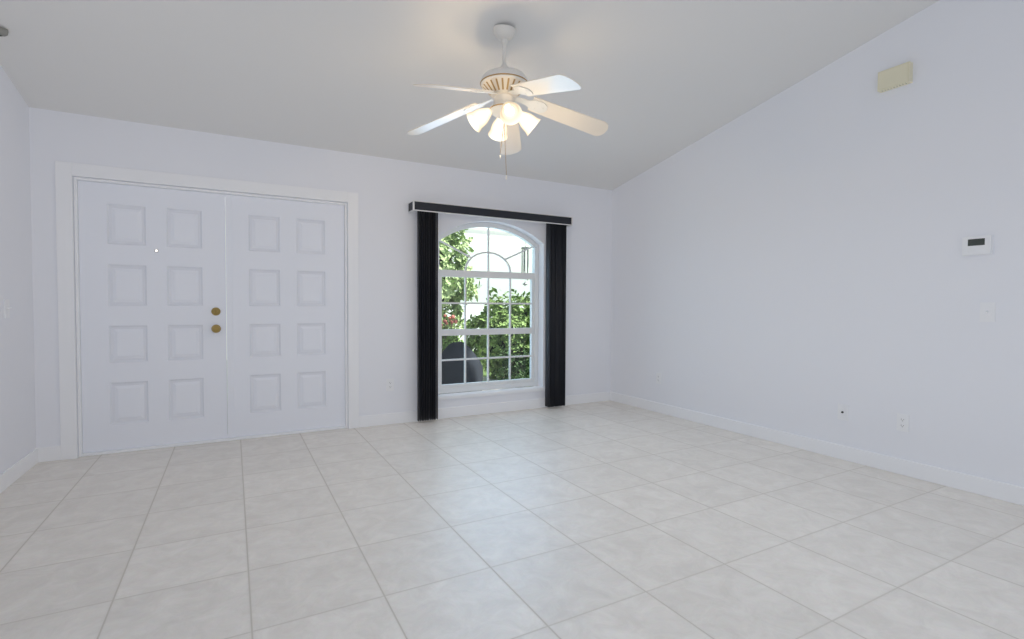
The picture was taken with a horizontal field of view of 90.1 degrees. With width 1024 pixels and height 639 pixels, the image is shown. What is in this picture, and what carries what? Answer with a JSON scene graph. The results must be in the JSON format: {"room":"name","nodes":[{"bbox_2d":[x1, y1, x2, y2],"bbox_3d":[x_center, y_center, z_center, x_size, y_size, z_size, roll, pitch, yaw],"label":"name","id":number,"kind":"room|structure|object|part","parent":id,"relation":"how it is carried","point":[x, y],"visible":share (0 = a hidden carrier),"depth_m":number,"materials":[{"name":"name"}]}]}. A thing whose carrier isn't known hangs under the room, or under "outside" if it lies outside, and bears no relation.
{"room":"empty living room","nodes":[
{"label":"empty living room","id":0,"kind":"room"},
{"bbox_2d":[0,65,35,473],"bbox_3d":[-1.846,-0.949,0.591,0.200,4.100,7.057,-1,2,-29],"label":"wall","id":1,"kind":"structure","parent":0,"point":[17,412],"depth_m":3.30,"materials":[{"name":"white paint"}]},
{"bbox_2d":[4,299,10,317],"bbox_3d":[-3.115,-0.066,3.163,0.026,0.116,0.072,-1,2,-29],"label":"light switch","id":2,"kind":"object","parent":1,"relation":"attached to","point":[7,307],"visible":1,"depth_m":3.15,"materials":[{"name":"white plastic"}]},
{"bbox_2d":[0,448,37,492],"bbox_3d":[-1.758,1.047,0.692,0.014,0.105,6.643,-1,2,-29],"label":"baseboard","id":3,"kind":"structure","parent":1,"relation":"attached to","point":[12,474],"depth_m":3.27,"materials":[{"name":"white wood"}]},
{"bbox_2d":[29,107,611,456],"bbox_3d":[-1.134,-1.065,4.886,5.170,4.100,0.200,-1,2,-29],"label":"wall","id":4,"kind":"structure","parent":0,"point":[387,190],"depth_m":4.74,"materials":[{"name":"white paint"}]},
{"bbox_2d":[38,445,60,462],"bbox_3d":[-3.301,0.958,3.640,0.136,0.105,0.014,-1,2,-29],"label":"baseboard","id":5,"kind":"structure","parent":4,"relation":"attached to","point":[49,453],"depth_m":3.64,"materials":[{"name":"white wood"}]},
{"bbox_2d":[78,181,227,452],"bbox_3d":[-2.739,-0.015,3.945,0.930,1.995,0.126,-1,2,-29],"label":"door","id":6,"kind":"structure","parent":4,"relation":"in","point":[154,358],"depth_m":3.94,"materials":[{"name":"white paint"}]},
{"bbox_3d":[-2.546,-0.216,4.020,0.438,0.655,0.083,-1,2,-29],"label":"entry doors hardware","id":7,"kind":"part","parent":6,"relation":"part of","materials":[{"name":"gold metal"}]},
{"bbox_2d":[55,161,358,459],"bbox_3d":[-2.362,-0.068,4.229,2.096,2.132,0.208,-1,2,-29],"label":"door frame","id":8,"kind":"structure","parent":4,"relation":"attached to","point":[65,172],"depth_m":3.80,"materials":[{"name":"white wood"}]},
{"bbox_2d":[225,194,344,437],"bbox_3d":[-1.936,-0.025,4.423,0.934,1.995,0.057,-1,2,-29],"label":"door","id":9,"kind":"structure","parent":4,"relation":"in","point":[288,317],"depth_m":4.39,"materials":[{"name":"white paint"}]},
{"bbox_3d":[-2.315,-0.020,4.191,0.046,1.995,0.012,-1,2,-29],"label":"entry doors astragal","id":10,"kind":"part","parent":9,"relation":"part of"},
{"bbox_2d":[386,378,393,390],"bbox_3d":[-1.147,0.615,4.811,0.072,0.116,0.010,-1,2,-29],"label":"electrical outlet","id":11,"kind":"object","parent":4,"relation":"attached to","point":[389,384],"visible":1,"depth_m":4.81,"materials":[{"name":"white plastic"}]},
{"bbox_2d":[359,392,609,427],"bbox_3d":[-0.113,0.924,5.382,2.938,0.105,0.014,-1,2,-29],"label":"baseboard","id":12,"kind":"structure","parent":4,"relation":"attached to","point":[406,416],"depth_m":5.25,"materials":[{"name":"white wood"}]},
{"bbox_2d":[439,223,538,393],"bbox_3d":[-0.254,-0.136,5.435,1.210,1.765,0.060,-1,2,-29],"label":"window unit","id":13,"kind":"structure","parent":4,"relation":"in","point":[532,330],"depth_m":5.44,"materials":[{"name":"white"}]},
{"bbox_2d":[408,200,572,420],"bbox_3d":[-0.166,-0.078,5.242,1.796,2.071,0.152,-1,2,-29],"label":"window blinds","id":14,"kind":"object","parent":4,"relation":"attached to","point":[427,313],"visible":1,"depth_m":4.94,"materials":[{"name":"grey fabric"}]},
{"bbox_2d":[438,386,544,399],"bbox_3d":[-0.212,0.768,5.377,1.276,0.035,0.130,-1,2,-29],"label":"window sill","id":15,"kind":"structure","parent":4,"relation":"attached to","point":[486,392],"depth_m":5.33,"materials":[{"name":"white wood"}]},
{"bbox_3d":[-1.395,-1.710,5.350,5.570,0.120,0.900,-1,2,-29],"label":"eave","id":16,"kind":"object","parent":4,"relation":"attached to","visible":0},
{"bbox_2d":[521,242,528,285],"bbox_3d":[0.169,-1.049,6.468,0.110,1.250,0.110,-1,2,-29],"label":"exterior windchime","id":17,"kind":"object","parent":16,"relation":"hanging from","point":[523,262],"depth_m":6.44,"materials":[{"name":"silver metal"}]},
{"bbox_2d":[0,0,938,189],"bbox_3d":[0.515,-2.121,1.846,5.570,1.496,7.057,-1,2,-29],"label":"ceiling","id":18,"kind":"structure","parent":0,"point":[658,81],"depth_m":3.46,"materials":[{"name":"white paint"}]},
{"bbox_2d":[0,27,8,36],"bbox_3d":[-2.844,-1.596,2.827,0.084,0.050,0.085,-1,2,-29],"label":"smoke detector","id":19,"kind":"object","parent":18,"relation":"attached to","point":[4,32],"visible":1,"depth_m":2.83,"materials":[{"name":"grey plastic"}]},
{"bbox_2d":[407,24,607,179],"bbox_3d":[-0.018,-1.338,3.138,1.318,0.943,1.282,-1,2,-29],"label":"ceiling fan","id":20,"kind":"object","parent":18,"relation":"hanging from","point":[504,86],"visible":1,"depth_m":3.15,"materials":[{"name":"white"}]},
{"bbox_2d":[0,400,1023,638],"bbox_3d":[0.544,1.138,1.858,5.570,0.120,6.877,-1,2,-29],"label":"floor","id":21,"kind":"structure","parent":0,"point":[609,519],"depth_m":2.45,"materials":[{"name":"tile"}]},
{"bbox_2d":[610,0,1023,486],"bbox_3d":[2.866,-0.999,3.166,0.200,4.100,7.057,-1,2,-29],"label":"wall","id":22,"kind":"structure","parent":0,"point":[792,259],"depth_m":3.67,"materials":[{"name":"white paint"}]},
{"bbox_2d":[656,372,661,383],"bbox_3d":[1.548,0.621,5.393,0.010,0.116,0.072,-1,2,-29],"label":"electrical outlet","id":23,"kind":"object","parent":22,"relation":"attached to","point":[658,377],"visible":1,"depth_m":5.39,"materials":[{"name":"white plastic"}]},
{"bbox_2d":[610,392,1023,505],"bbox_3d":[2.767,0.999,3.164,0.014,0.105,6.643,-1,2,-29],"label":"baseboard","id":24,"kind":"structure","parent":22,"relation":"attached to","point":[1007,492],"depth_m":3.70,"materials":[{"name":"white wood"}]},
{"bbox_2d":[838,403,847,420],"bbox_3d":[2.434,0.683,3.764,0.019,0.116,0.072,-1,2,-29],"label":"outlet","id":25,"kind":"object","parent":22,"relation":"attached to","point":[842,411],"visible":1,"depth_m":3.76,"materials":[{"name":"white plastic"}]},
{"bbox_2d":[877,61,912,92],"bbox_3d":[2.570,-1.626,3.433,0.053,0.132,0.190,-1,2,-29],"label":"door chime","id":26,"kind":"object","parent":22,"relation":"attached to","point":[900,75],"visible":1,"depth_m":3.41,"materials":[{"name":"beige plastic"}]},
{"bbox_2d":[896,413,908,431],"bbox_3d":[2.622,0.693,3.429,0.010,0.116,0.072,-1,2,-29],"label":"electrical outlet","id":27,"kind":"object","parent":22,"relation":"attached to","point":[902,422],"visible":1,"depth_m":3.43,"materials":[{"name":"white plastic"}]},
{"bbox_2d":[962,235,993,255],"bbox_3d":[2.795,-0.444,3.071,0.028,0.116,0.144,-1,2,-29],"label":"thermostat","id":28,"kind":"object","parent":22,"relation":"attached to","point":[977,245],"visible":1,"depth_m":3.06,"materials":[{"name":"white plastic"}]},
{"bbox_2d":[980,302,995,321],"bbox_3d":[2.821,-0.043,3.034,0.026,0.116,0.072,-1,2,-29],"label":"light switch","id":29,"kind":"object","parent":22,"relation":"attached to","point":[987,311],"visible":1,"depth_m":3.03,"materials":[{"name":"white plastic"}]},
{"label":"outside","id":30,"kind":"structure","parent":0,"visible":0},
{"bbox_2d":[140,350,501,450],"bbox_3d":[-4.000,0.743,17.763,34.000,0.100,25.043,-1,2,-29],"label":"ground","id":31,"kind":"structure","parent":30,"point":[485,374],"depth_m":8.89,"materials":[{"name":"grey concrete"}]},
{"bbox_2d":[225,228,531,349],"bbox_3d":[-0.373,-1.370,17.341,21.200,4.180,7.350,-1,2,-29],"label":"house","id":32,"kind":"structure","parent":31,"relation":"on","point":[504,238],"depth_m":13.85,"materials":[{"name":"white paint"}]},
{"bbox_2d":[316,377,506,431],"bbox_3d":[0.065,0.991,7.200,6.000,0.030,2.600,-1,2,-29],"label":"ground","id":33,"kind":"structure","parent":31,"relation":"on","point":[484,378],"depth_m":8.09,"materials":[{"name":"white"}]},
{"bbox_2d":[442,342,482,393],"bbox_3d":[-0.690,0.637,6.491,0.680,0.710,0.582,-1,2,-29],"label":"grill","id":34,"kind":"object","parent":33,"relation":"on","point":[447,352],"depth_m":6.28,"materials":[{"name":"grey metal"}]},
{"bbox_2d":[442,314,457,347],"bbox_3d":[-0.931,0.465,7.043,0.334,1.084,0.236,-1,2,-29],"label":"flowers","id":35,"kind":"object","parent":31,"relation":"on","point":[455,321],"depth_m":7.01,"materials":[{"name":"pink plant"}]},
{"bbox_2d":[442,318,463,350],"bbox_3d":[-0.858,0.479,7.077,0.559,1.005,0.380,-1,2,-29],"label":"leaves","id":36,"kind":"object","parent":35,"relation":"attached to","point":[448,340],"depth_m":7.01,"materials":[{"name":"green plant"}]},
{"bbox_2d":[460,287,529,378],"bbox_3d":[-0.181,0.248,8.077,1.362,1.535,1.270,-1,2,-29],"label":"bush","id":37,"kind":"object","parent":31,"relation":"on","point":[495,322],"depth_m":7.81,"materials":[{"name":"green plant"}]},
{"bbox_2d":[486,289,529,317],"bbox_3d":[0.758,0.106,12.067,3.137,1.719,1.895,-1,2,-29],"label":"bush","id":38,"kind":"object","parent":31,"relation":"on","point":[524,299],"depth_m":11.52,"materials":[{"name":"green plant"}]},
{"bbox_2d":[493,343,530,387],"bbox_3d":[0.344,0.692,7.584,1.617,0.698,1.083,-1,2,-29],"label":"bush","id":39,"kind":"object","parent":31,"relation":"on","point":[516,367],"depth_m":7.26,"materials":[{"name":"green plant"}]},
{"bbox_3d":[-1.175,0.146,7.628,0.573,1.684,0.121,-1,2,-29],"label":"trunk","id":40,"kind":"object","parent":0,"visible":0},
{"bbox_2d":[439,229,481,343],"bbox_3d":[-1.177,-0.548,7.625,1.591,2.250,1.541,-1,2,-29],"label":"foliage","id":41,"kind":"object","parent":40,"relation":"attached to","point":[458,294],"depth_m":7.40,"materials":[{"name":"green plant"}]}
]}

